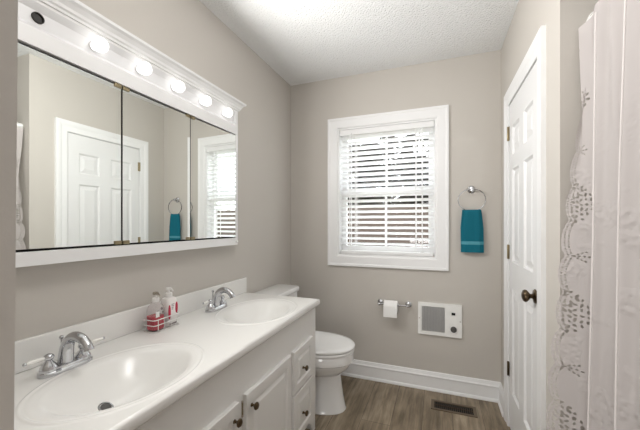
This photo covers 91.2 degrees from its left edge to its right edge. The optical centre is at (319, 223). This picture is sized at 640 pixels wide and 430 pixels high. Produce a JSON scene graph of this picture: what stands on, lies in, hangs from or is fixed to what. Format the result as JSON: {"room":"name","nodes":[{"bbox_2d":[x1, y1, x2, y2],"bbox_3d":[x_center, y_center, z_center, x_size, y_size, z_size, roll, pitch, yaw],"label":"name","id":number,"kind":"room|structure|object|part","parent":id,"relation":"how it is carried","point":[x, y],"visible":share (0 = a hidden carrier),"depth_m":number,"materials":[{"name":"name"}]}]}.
{"room":"bathroom","nodes":[
{"label":"bathroom","id":0,"kind":"room"},
{"bbox_2d":[0,0,17,429],"bbox_3d":[-0.699,0.015,0.402,0.822,2.440,0.120,0,0,21],"label":"wall partition","id":1,"kind":"structure","parent":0,"point":[8,8],"depth_m":0.31,"materials":[{"name":"grey paint"}]},
{"bbox_2d":[15,0,290,340],"bbox_3d":[-0.960,0.015,1.044,0.120,2.440,3.917,0,0,21],"label":"wall","id":2,"kind":"structure","parent":0,"point":[49,297],"depth_m":1.71,"materials":[{"name":"grey paint"}]},
{"bbox_2d":[15,0,245,267],"bbox_3d":[-0.710,-0.302,1.379,0.110,0.860,1.216,0,0,21],"label":"upper cabinet","id":3,"kind":"object","parent":2,"relation":"attached to","point":[124,149],"visible":1,"depth_m":1.18,"materials":[{"name":"white paint"}]},
{"bbox_2d":[31,12,44,23],"bbox_3d":[-0.869,-0.633,0.966,0.007,0.033,0.033,0,0,21],"label":"socket","id":4,"kind":"object","parent":3,"relation":"attached to","point":[36,17],"depth_m":0.97,"materials":[{"name":"black"}]},
{"bbox_3d":[-0.836,-0.227,1.050,0.005,0.606,0.353,0,0,21],"label":"mirror door","id":5,"kind":"part","parent":3,"relation":"part of","materials":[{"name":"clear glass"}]},
{"bbox_3d":[-0.783,-0.633,1.112,0.058,0.051,0.051,0,0,21],"label":"light bulb","id":6,"kind":"part","parent":3,"relation":"part of","materials":[{"name":"white glass"}]},
{"bbox_3d":[-0.714,-0.708,1.381,0.102,0.050,1.216,0,0,21],"label":"crown moulding","id":7,"kind":"part","parent":3,"relation":"part of","materials":[{"name":"white paint"}]},
{"bbox_3d":[-0.719,-0.633,1.282,0.058,0.051,0.051,0,0,21],"label":"light bulb","id":8,"kind":"part","parent":3,"relation":"part of","materials":[{"name":"white glass"}]},
{"bbox_3d":[-0.708,-0.227,1.386,0.005,0.606,0.352,0,0,21],"label":"mirror door","id":9,"kind":"part","parent":3,"relation":"part of","materials":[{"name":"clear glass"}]},
{"bbox_3d":[-0.655,-0.633,1.451,0.058,0.051,0.051,0,0,21],"label":"light bulb","id":10,"kind":"part","parent":3,"relation":"part of","materials":[{"name":"white glass"}]},
{"bbox_3d":[-0.591,-0.633,1.620,0.058,0.051,0.051,0,0,21],"label":"light bulb","id":11,"kind":"part","parent":3,"relation":"part of","materials":[{"name":"white glass"}]},
{"bbox_3d":[-0.577,-0.227,1.719,0.005,0.606,0.350,0,0,23],"label":"mirror door","id":12,"kind":"part","parent":3,"relation":"part of","materials":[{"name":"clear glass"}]},
{"bbox_3d":[-0.527,-0.633,1.790,0.058,0.051,0.051,0,0,21],"label":"light bulb","id":13,"kind":"part","parent":3,"relation":"part of","materials":[{"name":"white glass"}]},
{"bbox_2d":[14,277,246,374],"bbox_3d":[-0.772,0.405,1.345,0.015,0.098,1.582,0,0,21],"label":"backsplash","id":14,"kind":"structure","parent":2,"relation":"attached to","point":[113,326],"depth_m":1.21,"materials":[{"name":"white stone"}]},
{"bbox_2d":[199,0,518,85],"bbox_3d":[0.245,-1.246,0.590,2.697,0.080,3.917,0,0,21],"label":"ceiling","id":15,"kind":"structure","parent":0,"point":[302,41],"depth_m":1.96,"materials":[{"name":"white paint"}]},
{"bbox_2d":[291,50,500,381],"bbox_3d":[0.971,0.015,2.345,2.577,2.440,0.120,0,0,21],"label":"wall","id":16,"kind":"structure","parent":0,"point":[348,296],"depth_m":2.38,"materials":[{"name":"grey paint"}]},
{"bbox_2d":[328,105,448,270],"bbox_3d":[0.523,-0.261,2.503,0.930,1.208,0.140,0,0,21],"label":"window","id":17,"kind":"structure","parent":16,"relation":"in","point":[439,115],"depth_m":2.43,"materials":[{"name":"white paint"}]},
{"bbox_2d":[340,121,433,256],"bbox_3d":[0.512,-0.261,2.475,0.730,1.012,0.067,0,0,21],"label":"window blind","id":18,"kind":"object","parent":17,"relation":"attached to","point":[416,128],"visible":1,"depth_m":2.47,"materials":[{"name":"white paint"}]},
{"bbox_3d":[0.515,0.233,2.482,0.722,0.026,0.050,0,0,21],"label":"rail","id":19,"kind":"part","parent":18,"relation":"part of","materials":[{"name":"white paint"}]},
{"bbox_3d":[0.532,-0.011,2.527,0.738,0.518,0.028,0,0,21],"label":"sash","id":20,"kind":"part","parent":17,"relation":"part of","materials":[{"name":"white paint"}]},
{"bbox_3d":[0.542,-0.499,2.555,0.738,0.538,0.028,0,0,21],"label":"sash","id":21,"kind":"part","parent":17,"relation":"part of","materials":[{"name":"white paint"}]},
{"bbox_2d":[378,299,411,307],"bbox_3d":[0.563,0.616,2.396,0.259,0.046,0.072,0,0,21],"label":"toilet paper holder","id":22,"kind":"object","parent":16,"relation":"attached to","point":[408,304],"visible":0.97,"depth_m":2.38,"materials":[{"name":"silver metal"}]},
{"bbox_2d":[383,300,397,317],"bbox_3d":[0.538,0.641,2.380,0.100,0.116,0.092,0,0,21],"label":"toilet roll","id":23,"kind":"object","parent":22,"relation":"on","point":[390,308],"visible":1,"depth_m":2.34,"materials":[{"name":"white paper"}]},
{"bbox_3d":[0.663,0.616,2.358,0.046,0.046,0.072,0,0,21],"label":"post","id":24,"kind":"part","parent":22,"relation":"part of","materials":[{"name":"silver metal"}]},
{"bbox_2d":[340,359,499,402],"bbox_3d":[0.495,1.167,2.447,1.614,0.136,0.024,0,0,21],"label":"baseboard","id":25,"kind":"structure","parent":16,"relation":"attached to","point":[475,388],"depth_m":2.33,"materials":[{"name":"white paint"}]},
{"bbox_2d":[418,301,461,338],"bbox_3d":[0.875,0.705,2.297,0.300,0.236,0.036,0,0,21],"label":"wall heater","id":26,"kind":"object","parent":16,"relation":"attached to","point":[438,319],"visible":1,"depth_m":2.30,"materials":[{"name":"white metal"}]},
{"bbox_2d":[422,306,444,331],"bbox_3d":[0.837,0.705,2.318,0.160,0.184,0.008,0,0,21],"label":"grille","id":27,"kind":"object","parent":26,"relation":"attached to","point":[433,317],"depth_m":2.32,"materials":[{"name":"grey"}]},
{"bbox_2d":[458,186,485,209],"bbox_3d":[1.072,-0.178,2.217,0.183,0.184,0.047,0,0,21],"label":"towel ring","id":28,"kind":"object","parent":16,"relation":"attached to","point":[471,189],"visible":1,"depth_m":2.22,"materials":[{"name":"silver metal"}]},
{"bbox_3d":[1.072,-0.243,2.217,0.054,0.054,0.047,0,0,21],"label":"wall post","id":29,"kind":"part","parent":28,"relation":"part of","materials":[{"name":"silver metal"}]},
{"bbox_2d":[461,210,483,252],"bbox_3d":[1.070,0.052,2.206,0.149,0.301,0.030,0,0,21],"label":"hand towel","id":30,"kind":"object","parent":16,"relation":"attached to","point":[472,230],"visible":1,"depth_m":2.20,"materials":[{"name":"teal fabric"}]},
{"bbox_2d":[305,375,510,429],"bbox_3d":[0.245,1.274,0.590,2.697,0.080,3.917,0,0,21],"label":"floor","id":31,"kind":"structure","parent":0,"point":[370,405],"depth_m":2.04,"materials":[{"name":"brown wood"}]},
{"bbox_2d":[136,308,314,429],"bbox_3d":[-0.520,0.863,1.243,0.558,0.743,1.558,0,0,21],"label":"bathroom vanity","id":32,"kind":"object","parent":31,"relation":"on","point":[272,386],"visible":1,"depth_m":1.30,"materials":[{"name":"white paint"}]},
{"bbox_2d":[14,277,319,429],"bbox_3d":[-0.529,0.461,1.253,0.535,0.210,1.582,0,0,21],"label":"countertop","id":33,"kind":"structure","parent":32,"relation":"on","point":[133,375],"depth_m":1.07,"materials":[{"name":"white stone"}]},
{"bbox_2d":[22,331,104,378],"bbox_3d":[-0.791,0.394,0.984,0.165,0.120,0.168,0,0,-24],"label":"faucet","id":34,"kind":"object","parent":33,"relation":"on","point":[66,360],"visible":1,"depth_m":0.96,"materials":[{"name":"silver metal"}]},
{"bbox_3d":[-0.824,0.399,0.907,0.013,0.013,0.050,0,0,10],"label":"handle lever","id":35,"kind":"part","parent":34,"relation":"part of","materials":[{"name":"white ceramic"}]},
{"bbox_3d":[-0.815,0.415,0.942,0.046,0.051,0.046,0,0,21],"label":"handle","id":36,"kind":"part","parent":34,"relation":"part of","materials":[{"name":"silver metal"}]},
{"bbox_3d":[-0.798,0.443,0.987,0.058,0.022,0.150,0,0,21],"label":"plate","id":37,"kind":"part","parent":34,"relation":"part of","materials":[{"name":"silver metal"}]},
{"bbox_3d":[-0.755,0.387,0.971,0.143,0.106,0.044,0,0,21],"label":"spout","id":38,"kind":"part","parent":34,"relation":"part of","materials":[{"name":"silver metal"}]},
{"bbox_3d":[-0.781,0.415,1.032,0.046,0.051,0.046,0,0,21],"label":"handle","id":39,"kind":"part","parent":34,"relation":"part of","materials":[{"name":"silver metal"}]},
{"bbox_3d":[-0.764,0.399,1.064,0.013,0.013,0.050,0,0,32],"label":"handle lever","id":40,"kind":"part","parent":34,"relation":"part of","materials":[{"name":"silver metal"}]},
{"bbox_2d":[14,342,205,426],"bbox_3d":[-0.586,0.509,0.953,0.393,0.114,0.519,0,0,21],"label":"basin","id":41,"kind":"object","parent":33,"relation":"in","point":[120,383],"depth_m":0.96,"materials":[{"name":"white ceramic"}]},
{"bbox_2d":[144,312,178,332],"bbox_3d":[-0.688,0.426,1.367,0.070,0.053,0.142,0,0,21],"label":"soap caddy","id":42,"kind":"object","parent":33,"relation":"on","point":[146,320],"visible":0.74,"depth_m":1.33,"materials":[{"name":"white metal"}]},
{"bbox_2d":[147,291,163,331],"bbox_3d":[-0.697,0.369,1.333,0.064,0.161,0.058,0,0,21],"label":"soap bottle","id":43,"kind":"object","parent":42,"relation":"in","point":[155,310],"visible":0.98,"depth_m":1.31,"materials":[{"name":"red plastic"}]},
{"bbox_2d":[161,287,177,325],"bbox_3d":[-0.671,0.366,1.399,0.062,0.167,0.058,0,0,21],"label":"lotion bottle","id":44,"kind":"object","parent":42,"relation":"in","point":[170,304],"visible":0.92,"depth_m":1.38,"materials":[{"name":"white plastic"}]},
{"bbox_2d":[168,301,177,319],"bbox_3d":[-0.651,0.385,1.390,0.001,0.070,0.052,0,0,21],"label":"print","id":45,"kind":"object","parent":44,"relation":"attached to","point":[172,305],"depth_m":1.39,"materials":[{"name":"red paper"}]},
{"bbox_2d":[202,287,235,312],"bbox_3d":[-0.542,0.394,1.663,0.165,0.120,0.168,0,0,-24],"label":"faucet","id":46,"kind":"object","parent":33,"relation":"on","point":[215,304],"visible":1,"depth_m":1.64,"materials":[{"name":"silver metal"}]},
{"bbox_3d":[-0.566,0.415,1.621,0.046,0.051,0.046,0,0,21],"label":"handle","id":47,"kind":"part","parent":46,"relation":"part of","materials":[{"name":"silver metal"}]},
{"bbox_3d":[-0.549,0.443,1.666,0.058,0.022,0.150,0,0,21],"label":"plate","id":48,"kind":"part","parent":46,"relation":"part of","materials":[{"name":"silver metal"}]},
{"bbox_3d":[-0.533,0.415,1.711,0.046,0.051,0.046,0,0,21],"label":"handle","id":49,"kind":"part","parent":46,"relation":"part of","materials":[{"name":"silver metal"}]},
{"bbox_3d":[-0.507,0.387,1.650,0.143,0.106,0.044,0,0,21],"label":"spout","id":50,"kind":"part","parent":46,"relation":"part of","materials":[{"name":"silver metal"}]},
{"bbox_2d":[214,299,297,325],"bbox_3d":[-0.324,0.509,1.650,0.393,0.114,0.519,0,0,21],"label":"basin","id":51,"kind":"object","parent":33,"relation":"in","point":[244,312],"depth_m":1.74,"materials":[{"name":"white ceramic"}]},
{"bbox_3d":[-0.369,0.881,0.958,0.018,0.471,0.392,0,0,21],"label":"cabinet door","id":52,"kind":"part","parent":32,"relation":"part of","materials":[{"name":"white paint"}]},
{"bbox_3d":[-0.290,0.700,1.103,0.029,0.029,0.029,0,0,21],"label":"knob","id":53,"kind":"part","parent":32,"relation":"part of","materials":[{"name":"brown metal"}]},
{"bbox_3d":[-0.251,0.700,1.206,0.029,0.029,0.029,0,0,21],"label":"knob","id":54,"kind":"part","parent":32,"relation":"part of","materials":[{"name":"brown metal"}]},
{"bbox_3d":[-0.216,0.881,1.365,0.018,0.471,0.385,0,0,21],"label":"cabinet door","id":55,"kind":"part","parent":32,"relation":"part of","materials":[{"name":"white paint"}]},
{"bbox_3d":[-0.093,0.995,1.692,0.018,0.244,0.256,0,0,21],"label":"drawer","id":56,"kind":"part","parent":32,"relation":"part of","materials":[{"name":"white paint"}]},
{"bbox_3d":[-0.093,0.754,1.692,0.018,0.217,0.256,0,0,21],"label":"drawer","id":57,"kind":"part","parent":32,"relation":"part of","materials":[{"name":"white paint"}]},
{"bbox_2d":[255,284,354,414],"bbox_3d":[-0.096,0.857,2.179,0.685,0.758,0.436,0,0,21],"label":"toilet","id":58,"kind":"object","parent":31,"relation":"on","point":[334,353],"visible":0.37,"depth_m":2.04,"materials":[{"name":"white ceramic"}]},
{"bbox_3d":[-0.322,0.496,2.264,0.201,0.038,0.436,0,0,21],"label":"tank lid","id":59,"kind":"part","parent":58,"relation":"part of","materials":[{"name":"white ceramic"}]},
{"bbox_3d":[-0.059,1.038,2.165,0.595,0.392,0.378,0,0,21],"label":"bowl","id":60,"kind":"part","parent":58,"relation":"part of","materials":[{"name":"white ceramic"}]},
{"bbox_3d":[-0.007,0.832,2.146,0.490,0.017,0.376,0,0,21],"label":"seat","id":61,"kind":"part","parent":58,"relation":"part of","materials":[{"name":"white plastic"}]},
{"bbox_3d":[-0.007,0.807,2.146,0.496,0.026,0.380,0,0,21],"label":"lid","id":62,"kind":"part","parent":58,"relation":"part of","materials":[{"name":"white plastic"}]},
{"bbox_2d":[431,399,477,417],"bbox_3d":[0.892,1.232,2.095,0.280,0.005,0.120,0,0,21],"label":"floor vent","id":63,"kind":"object","parent":31,"relation":"in","point":[460,409],"visible":1,"depth_m":2.09,"materials":[{"name":"brown metal"}]},
{"bbox_2d":[501,0,598,429],"bbox_3d":[1.112,0.015,1.625,0.120,2.440,1.127,0,0,21],"label":"wall","id":64,"kind":"structure","parent":0,"point":[562,19],"depth_m":1.16,"materials":[{"name":"grey paint"}]},
{"bbox_2d":[498,382,503,416],"bbox_3d":[1.209,1.167,2.087,0.024,0.136,0.194,0,0,21],"label":"baseboard","id":65,"kind":"structure","parent":64,"relation":"attached to","point":[501,390],"depth_m":2.08,"materials":[{"name":"white paint"}]},
{"bbox_2d":[504,25,545,429],"bbox_3d":[1.077,0.216,1.614,0.178,2.037,0.770,0,0,21],"label":"door","id":66,"kind":"structure","parent":64,"relation":"in","point":[525,97],"depth_m":1.57,"materials":[{"name":"white paint"}]},
{"bbox_3d":[0.928,0.322,1.394,0.054,0.064,0.064,0,0,21],"label":"knob","id":67,"kind":"part","parent":66,"relation":"part of","materials":[{"name":"brown metal"}]},
{"bbox_3d":[0.653,-0.701,0.315,0.036,0.036,1.650,0,0,21],"label":"shower curtain rod","id":68,"kind":"object","parent":64,"relation":"attached to","visible":0},
{"bbox_2d":[546,0,639,429],"bbox_3d":[0.605,0.231,0.426,0.215,1.907,1.458,0,0,21],"label":"shower curtain","id":69,"kind":"object","parent":68,"relation":"hanging from","point":[606,396],"visible":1,"depth_m":0.90,"materials":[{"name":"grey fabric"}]},
{"label":"outside","id":70,"kind":"structure","parent":0,"visible":0},
{"bbox_3d":[4.818,1.960,15.612,26.000,0.050,27.383,0,0,21],"label":"ground","id":71,"kind":"structure","parent":70,"visible":0},
{"bbox_2d":[348,156,354,204],"bbox_3d":[0.826,-0.596,11.970,1.542,5.060,1.597,0,0,21],"label":"evergreen tree","id":72,"kind":"object","parent":71,"relation":"on","point":[350,156],"visible":0.02,"depth_m":11.73,"materials":[{"name":"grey plant"}]},
{"bbox_2d":[350,139,390,245],"bbox_3d":[1.542,-0.375,9.897,1.541,4.618,1.562,0,0,21],"label":"evergreen tree","id":73,"kind":"object","parent":71,"relation":"on","point":[373,176],"visible":0.15,"depth_m":9.66,"materials":[{"name":"grey plant"}]},
{"bbox_2d":[348,207,427,246],"bbox_3d":[0.795,0.764,7.641,14.095,2.340,0.060,0,0,21],"label":"fence","id":74,"kind":"object","parent":71,"relation":"on","point":[373,208],"visible":0.02,"depth_m":7.28,"materials":[{"name":"brown"}]},
{"bbox_2d":[379,136,407,241],"bbox_3d":[3.447,-1.425,15.686,2.555,6.720,2.488,0,0,21],"label":"evergreen tree","id":75,"kind":"object","parent":71,"relation":"on","point":[391,197],"visible":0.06,"depth_m":15.48,"materials":[{"name":"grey plant"}]},
{"bbox_2d":[391,134,428,245],"bbox_3d":[3.205,-0.639,11.071,1.546,5.148,1.559,0,0,21],"label":"evergreen tree","id":76,"kind":"object","parent":71,"relation":"on","point":[418,168],"visible":0.17,"depth_m":10.92,"materials":[{"name":"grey plant"}]},
{"bbox_2d":[421,138,428,203],"bbox_3d":[4.588,-0.884,12.800,1.940,5.637,1.917,0,0,21],"label":"evergreen tree","id":77,"kind":"object","parent":71,"relation":"on","point":[426,202],"visible":0.02,"depth_m":12.69,"materials":[{"name":"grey plant"}]}
]}

